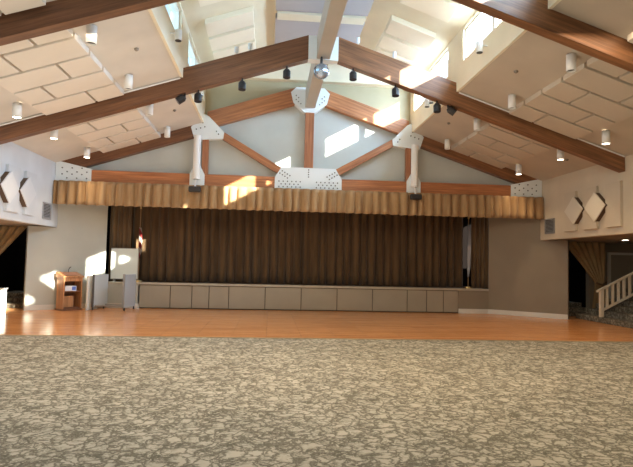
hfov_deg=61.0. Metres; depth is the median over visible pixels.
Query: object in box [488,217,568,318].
wall
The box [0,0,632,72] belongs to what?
ceiling beam
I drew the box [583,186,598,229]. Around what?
wall panel
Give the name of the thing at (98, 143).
acoustic panel
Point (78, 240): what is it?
wall
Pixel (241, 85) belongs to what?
spotlight
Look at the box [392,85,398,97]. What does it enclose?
spotlight
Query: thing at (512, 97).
recessed light
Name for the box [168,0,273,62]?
ceiling
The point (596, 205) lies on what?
diamond panel
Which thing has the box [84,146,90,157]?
recessed light
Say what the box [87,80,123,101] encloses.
acoustic panel
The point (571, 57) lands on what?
recessed light
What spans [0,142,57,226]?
wall
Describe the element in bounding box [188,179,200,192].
stage light
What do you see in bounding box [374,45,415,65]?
acoustic panel
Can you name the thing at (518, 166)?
recessed light
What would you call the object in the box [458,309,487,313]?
baseboard
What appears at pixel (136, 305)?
baseboard
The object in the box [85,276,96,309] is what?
board
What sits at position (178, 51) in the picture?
wall
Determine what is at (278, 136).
wall
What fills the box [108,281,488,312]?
stage
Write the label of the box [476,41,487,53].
spotlight
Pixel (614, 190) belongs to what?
wall panel
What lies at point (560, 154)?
recessed light
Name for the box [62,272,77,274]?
lectern top
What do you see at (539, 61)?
ceiling
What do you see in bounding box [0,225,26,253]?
drape
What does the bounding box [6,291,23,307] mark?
steps
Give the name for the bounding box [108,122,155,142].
acoustic panel
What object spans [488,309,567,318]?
baseboard
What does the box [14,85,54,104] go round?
acoustic panel
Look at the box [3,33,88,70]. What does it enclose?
acoustic panel
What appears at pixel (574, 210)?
diamond panel
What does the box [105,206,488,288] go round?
wall
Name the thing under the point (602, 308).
railing
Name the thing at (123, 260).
whiteboard
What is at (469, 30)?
window
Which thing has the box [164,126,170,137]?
recessed light
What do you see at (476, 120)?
recessed light
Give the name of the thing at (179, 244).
stage curtain
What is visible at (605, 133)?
recessed light
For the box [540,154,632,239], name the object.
wall
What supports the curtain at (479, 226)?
hanging from the ceiling
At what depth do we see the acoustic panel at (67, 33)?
8.42 m
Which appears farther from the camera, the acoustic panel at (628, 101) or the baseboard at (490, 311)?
the baseboard at (490, 311)
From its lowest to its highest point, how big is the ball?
0.505 m
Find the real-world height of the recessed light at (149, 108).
0.290 m
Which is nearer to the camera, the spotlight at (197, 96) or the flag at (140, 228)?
the spotlight at (197, 96)
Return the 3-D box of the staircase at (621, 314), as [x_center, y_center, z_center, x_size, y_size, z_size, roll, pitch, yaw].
[10.043,2.021,15.165,4.040,1.084,2.800,2,-3,-5]
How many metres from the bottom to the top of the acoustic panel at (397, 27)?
0.508 m
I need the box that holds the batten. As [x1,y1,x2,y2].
[277,11,365,24]
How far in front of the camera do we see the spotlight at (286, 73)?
12.06 m
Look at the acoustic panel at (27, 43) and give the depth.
8.37 m
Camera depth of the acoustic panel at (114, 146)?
15.09 m
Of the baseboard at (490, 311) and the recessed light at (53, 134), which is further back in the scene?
the baseboard at (490, 311)
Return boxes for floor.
[0,308,632,466]
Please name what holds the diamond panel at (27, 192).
attached to the wall at (11, 153)
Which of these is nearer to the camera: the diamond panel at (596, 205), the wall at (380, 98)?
the diamond panel at (596, 205)
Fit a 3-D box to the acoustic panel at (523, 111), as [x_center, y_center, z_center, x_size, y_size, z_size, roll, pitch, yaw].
[4.724,-2.719,12.023,0.535,0.273,0.680,2,-3,-5]
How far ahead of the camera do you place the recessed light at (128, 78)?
10.82 m
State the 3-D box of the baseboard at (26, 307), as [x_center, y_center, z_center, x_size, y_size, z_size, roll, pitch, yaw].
[-7.256,2.114,15.538,2.155,0.140,0.015,4,-4,-40]
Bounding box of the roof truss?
[55,86,541,196]
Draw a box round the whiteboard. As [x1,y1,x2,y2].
[110,248,138,280]
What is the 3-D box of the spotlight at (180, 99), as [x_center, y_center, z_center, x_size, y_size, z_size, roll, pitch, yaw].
[-3.004,-2.975,11.876,0.240,0.260,0.169,2,-3,-16]
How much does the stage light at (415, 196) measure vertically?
0.399 m
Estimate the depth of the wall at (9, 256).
16.88 m
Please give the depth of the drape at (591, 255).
16.64 m
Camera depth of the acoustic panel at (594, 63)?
9.18 m
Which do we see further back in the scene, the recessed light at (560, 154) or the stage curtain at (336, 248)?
the stage curtain at (336, 248)
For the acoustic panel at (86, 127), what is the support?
attached to the ceiling at (117, 37)
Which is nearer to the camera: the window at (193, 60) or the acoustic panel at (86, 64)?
the acoustic panel at (86, 64)
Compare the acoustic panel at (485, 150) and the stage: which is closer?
the acoustic panel at (485, 150)
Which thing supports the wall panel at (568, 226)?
attached to the wall at (553, 189)
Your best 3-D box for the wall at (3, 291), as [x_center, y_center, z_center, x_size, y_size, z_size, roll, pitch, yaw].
[-9.537,1.740,14.249,2.490,0.640,0.180,2,-3,-5]
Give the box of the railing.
[596,272,632,316]
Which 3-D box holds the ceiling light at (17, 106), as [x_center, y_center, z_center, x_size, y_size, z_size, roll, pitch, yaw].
[-5.913,-2.434,10.610,0.164,0.290,0.164,2,-3,-5]
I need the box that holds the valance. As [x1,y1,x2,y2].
[53,180,543,218]
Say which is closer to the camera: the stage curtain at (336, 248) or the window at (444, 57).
the window at (444, 57)
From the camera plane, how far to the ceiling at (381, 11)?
12.62 m
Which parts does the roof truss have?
plate, post, node plate, plate, king post, ridge plate, post, node plate, plate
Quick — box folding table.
[91,274,135,310]
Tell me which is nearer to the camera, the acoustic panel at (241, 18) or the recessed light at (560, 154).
the acoustic panel at (241, 18)
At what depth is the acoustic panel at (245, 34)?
13.42 m
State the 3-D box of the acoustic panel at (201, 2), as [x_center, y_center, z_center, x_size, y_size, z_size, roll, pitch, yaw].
[-1.897,-5.070,11.116,1.080,0.508,0.720,2,-3,-5]
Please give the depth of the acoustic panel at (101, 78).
10.38 m
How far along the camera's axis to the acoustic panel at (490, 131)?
13.78 m
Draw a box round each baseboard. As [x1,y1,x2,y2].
[24,304,102,309]
[105,303,138,307]
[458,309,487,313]
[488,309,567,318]
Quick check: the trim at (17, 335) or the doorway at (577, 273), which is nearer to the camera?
the trim at (17, 335)
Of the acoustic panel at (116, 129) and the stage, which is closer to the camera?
the acoustic panel at (116, 129)
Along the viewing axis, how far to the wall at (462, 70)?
11.79 m
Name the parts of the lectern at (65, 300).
panel, panel, panel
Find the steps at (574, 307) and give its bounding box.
[569,301,585,315]
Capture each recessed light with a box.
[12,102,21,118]
[50,129,57,138]
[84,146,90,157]
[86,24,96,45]
[124,74,132,90]
[146,104,152,115]
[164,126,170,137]
[445,139,449,149]
[474,118,479,130]
[508,94,515,109]
[516,164,521,174]
[557,149,563,159]
[566,53,575,72]
[602,130,609,144]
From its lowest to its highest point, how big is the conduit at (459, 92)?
1.354 m
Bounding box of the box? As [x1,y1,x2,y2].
[64,285,76,290]
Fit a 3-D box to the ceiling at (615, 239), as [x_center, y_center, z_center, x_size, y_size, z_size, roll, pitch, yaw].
[10.527,-0.341,5.982,5.010,0.120,24.000,2,-3,-5]
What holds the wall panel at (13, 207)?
attached to the wall at (11, 153)
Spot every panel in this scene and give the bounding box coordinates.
[0,0,45,14]
[0,39,33,54]
[0,54,19,76]
[0,63,69,92]
[0,171,18,203]
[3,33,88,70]
[3,164,20,212]
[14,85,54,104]
[19,177,35,207]
[22,171,36,215]
[31,28,72,44]
[32,90,95,114]
[43,67,113,97]
[58,51,101,77]
[66,122,95,134]
[78,123,126,141]
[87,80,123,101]
[88,137,112,147]
[89,108,143,129]
[97,137,139,152]
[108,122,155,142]
[122,115,149,130]
[137,129,160,142]
[198,0,223,6]
[205,6,253,36]
[209,25,254,50]
[213,39,255,59]
[275,13,364,43]
[276,0,373,15]
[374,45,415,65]
[378,31,424,62]
[385,15,435,49]
[400,0,458,22]
[451,143,474,155]
[458,137,503,158]
[468,131,496,145]
[470,152,509,168]
[479,123,529,147]
[488,140,534,159]
[490,123,512,132]
[496,153,521,164]
[509,101,546,121]
[513,132,552,148]
[520,141,549,154]
[525,90,590,122]
[534,113,592,138]
[543,77,587,102]
[563,63,632,101]
[564,191,577,231]
[564,197,583,224]
[570,91,632,122]
[575,112,614,130]
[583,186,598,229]
[584,192,606,221]
[587,57,627,77]
[605,181,622,227]
[619,71,632,83]
[621,96,632,107]
[627,32,632,43]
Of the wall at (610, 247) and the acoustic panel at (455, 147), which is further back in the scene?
the wall at (610, 247)
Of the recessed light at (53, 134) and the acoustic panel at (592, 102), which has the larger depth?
the recessed light at (53, 134)
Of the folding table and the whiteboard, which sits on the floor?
the folding table
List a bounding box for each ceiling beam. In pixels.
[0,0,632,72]
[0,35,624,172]
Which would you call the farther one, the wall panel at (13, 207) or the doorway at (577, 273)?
the doorway at (577, 273)
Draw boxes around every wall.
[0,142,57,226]
[0,236,18,290]
[0,288,7,311]
[16,228,26,290]
[23,204,107,309]
[89,106,512,184]
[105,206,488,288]
[107,284,140,303]
[148,2,205,122]
[205,80,409,124]
[244,63,394,87]
[410,0,560,131]
[458,291,487,308]
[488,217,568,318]
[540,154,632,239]
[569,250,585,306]
[586,243,632,307]
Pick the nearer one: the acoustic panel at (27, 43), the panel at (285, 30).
the acoustic panel at (27, 43)
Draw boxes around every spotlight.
[170,29,181,41]
[175,93,185,104]
[194,90,201,102]
[238,78,245,90]
[283,66,290,78]
[349,68,356,80]
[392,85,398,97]
[425,99,429,107]
[433,101,440,112]
[447,105,456,115]
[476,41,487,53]
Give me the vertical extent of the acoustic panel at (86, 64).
0.273 m
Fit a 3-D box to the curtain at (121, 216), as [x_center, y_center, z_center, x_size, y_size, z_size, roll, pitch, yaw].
[-6.105,0.073,16.749,0.662,2.800,0.108,2,-3,-5]
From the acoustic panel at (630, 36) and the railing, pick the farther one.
the railing
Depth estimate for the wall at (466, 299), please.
17.25 m
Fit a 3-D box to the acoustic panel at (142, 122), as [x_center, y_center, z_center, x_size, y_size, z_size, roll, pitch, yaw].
[-4.621,-2.839,13.786,0.535,0.273,0.680,2,-3,-5]
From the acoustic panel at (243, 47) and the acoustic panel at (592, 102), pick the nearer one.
the acoustic panel at (592, 102)
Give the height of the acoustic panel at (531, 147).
0.246 m
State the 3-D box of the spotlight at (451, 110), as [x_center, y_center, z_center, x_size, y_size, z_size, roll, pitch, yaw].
[3.127,-2.843,12.415,0.240,0.260,0.169,1,-3,6]
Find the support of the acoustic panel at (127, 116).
attached to the ceiling at (117, 37)
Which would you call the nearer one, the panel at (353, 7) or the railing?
the panel at (353, 7)
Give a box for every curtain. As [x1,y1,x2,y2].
[108,206,132,280]
[131,206,301,283]
[301,212,462,286]
[471,217,488,287]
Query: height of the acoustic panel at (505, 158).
0.246 m
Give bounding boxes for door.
[607,252,632,298]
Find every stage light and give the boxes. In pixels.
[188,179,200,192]
[410,187,421,199]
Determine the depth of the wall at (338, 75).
16.04 m
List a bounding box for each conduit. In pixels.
[0,77,179,125]
[459,92,624,156]
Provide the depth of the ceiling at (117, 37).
10.76 m
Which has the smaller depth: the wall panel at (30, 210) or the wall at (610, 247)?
the wall panel at (30, 210)
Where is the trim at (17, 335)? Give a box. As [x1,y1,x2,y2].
[17,335,632,341]
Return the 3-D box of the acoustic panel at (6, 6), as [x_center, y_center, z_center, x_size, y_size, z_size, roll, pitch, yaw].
[-4.031,-3.187,7.166,0.535,0.273,0.680,2,-3,-5]
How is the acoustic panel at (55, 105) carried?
attached to the ceiling at (117, 37)
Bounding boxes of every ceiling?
[0,0,201,161]
[0,219,45,226]
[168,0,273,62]
[273,0,366,43]
[358,0,486,70]
[415,0,632,180]
[560,234,632,243]
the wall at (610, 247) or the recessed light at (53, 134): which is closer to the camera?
the recessed light at (53, 134)
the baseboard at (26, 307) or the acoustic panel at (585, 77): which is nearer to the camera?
the acoustic panel at (585, 77)
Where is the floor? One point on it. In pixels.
(66, 401)
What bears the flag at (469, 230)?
on the stage
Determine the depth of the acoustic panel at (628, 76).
9.25 m
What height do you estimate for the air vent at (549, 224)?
0.450 m
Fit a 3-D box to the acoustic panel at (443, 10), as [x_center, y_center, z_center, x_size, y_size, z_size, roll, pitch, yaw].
[2.405,-4.950,11.493,1.080,0.508,0.720,2,-3,-5]
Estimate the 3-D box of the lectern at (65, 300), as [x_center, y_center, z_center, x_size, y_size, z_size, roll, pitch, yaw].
[-7.039,1.562,15.306,0.460,1.227,0.600,-1,-4,39]
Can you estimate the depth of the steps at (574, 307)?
17.32 m
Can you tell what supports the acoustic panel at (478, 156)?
attached to the ceiling at (539, 61)
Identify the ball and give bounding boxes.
[314,57,328,79]
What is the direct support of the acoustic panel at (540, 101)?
attached to the ceiling at (539, 61)
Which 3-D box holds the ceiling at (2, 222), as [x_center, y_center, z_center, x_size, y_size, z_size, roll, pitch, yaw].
[-9.180,-0.892,4.256,5.010,0.120,24.000,2,-3,-5]
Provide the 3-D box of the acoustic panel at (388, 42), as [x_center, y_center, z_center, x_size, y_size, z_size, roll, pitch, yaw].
[2.191,-4.823,13.900,1.080,0.508,0.720,2,-3,-5]
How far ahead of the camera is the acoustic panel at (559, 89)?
10.45 m
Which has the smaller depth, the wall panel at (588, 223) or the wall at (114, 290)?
the wall panel at (588, 223)
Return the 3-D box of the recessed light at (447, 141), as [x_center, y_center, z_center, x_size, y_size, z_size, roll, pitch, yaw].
[3.844,-2.620,15.761,0.164,0.290,0.164,2,-3,-5]
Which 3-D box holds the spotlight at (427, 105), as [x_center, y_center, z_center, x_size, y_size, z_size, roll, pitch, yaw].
[2.954,-3.422,14.116,0.225,0.210,0.130,2,-3,-5]
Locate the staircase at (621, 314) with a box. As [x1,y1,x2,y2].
[576,289,632,328]
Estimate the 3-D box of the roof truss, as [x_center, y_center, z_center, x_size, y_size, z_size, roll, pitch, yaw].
[-0.211,-2.806,15.906,14.380,3.129,0.477,2,-3,-5]
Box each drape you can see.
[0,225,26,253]
[569,241,606,307]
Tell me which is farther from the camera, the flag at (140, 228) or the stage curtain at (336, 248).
the stage curtain at (336, 248)
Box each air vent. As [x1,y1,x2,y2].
[42,202,51,219]
[544,218,554,233]
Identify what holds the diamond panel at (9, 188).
attached to the wall at (11, 153)
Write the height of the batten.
0.170 m
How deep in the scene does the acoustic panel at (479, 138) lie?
14.52 m
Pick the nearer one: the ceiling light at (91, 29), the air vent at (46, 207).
the ceiling light at (91, 29)
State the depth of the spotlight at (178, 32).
10.17 m
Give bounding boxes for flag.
[136,206,141,281]
[464,217,471,287]
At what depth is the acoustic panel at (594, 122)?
11.28 m
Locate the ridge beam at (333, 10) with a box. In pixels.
[305,0,347,107]
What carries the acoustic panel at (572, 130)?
attached to the ceiling at (539, 61)
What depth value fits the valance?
15.64 m
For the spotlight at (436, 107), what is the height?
0.282 m
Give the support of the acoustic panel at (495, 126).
attached to the ceiling at (539, 61)
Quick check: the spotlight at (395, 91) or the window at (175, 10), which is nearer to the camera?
the window at (175, 10)
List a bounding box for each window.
[170,2,179,28]
[188,39,197,65]
[416,50,447,108]
[466,12,501,56]
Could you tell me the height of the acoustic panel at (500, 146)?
0.428 m
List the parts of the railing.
newel post, handrail, rail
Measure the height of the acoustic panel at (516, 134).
0.428 m
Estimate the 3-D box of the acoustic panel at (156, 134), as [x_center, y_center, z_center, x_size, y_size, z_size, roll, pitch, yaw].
[-4.755,-2.759,15.292,0.535,0.273,0.680,2,-3,-5]
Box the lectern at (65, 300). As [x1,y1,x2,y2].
[55,267,83,310]
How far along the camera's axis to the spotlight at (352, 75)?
12.19 m
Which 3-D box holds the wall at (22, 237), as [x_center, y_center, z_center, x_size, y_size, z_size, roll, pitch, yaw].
[-8.928,0.401,17.531,1.500,3.700,0.100,2,-3,-5]
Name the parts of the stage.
panel, panel, panel, panel, panel, panel, panel, panel, panel, panel, panel, panel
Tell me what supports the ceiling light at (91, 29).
in the ceiling at (117, 37)
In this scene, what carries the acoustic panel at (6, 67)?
attached to the ceiling at (117, 37)
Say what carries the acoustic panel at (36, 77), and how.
attached to the ceiling at (117, 37)
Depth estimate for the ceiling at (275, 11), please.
13.26 m

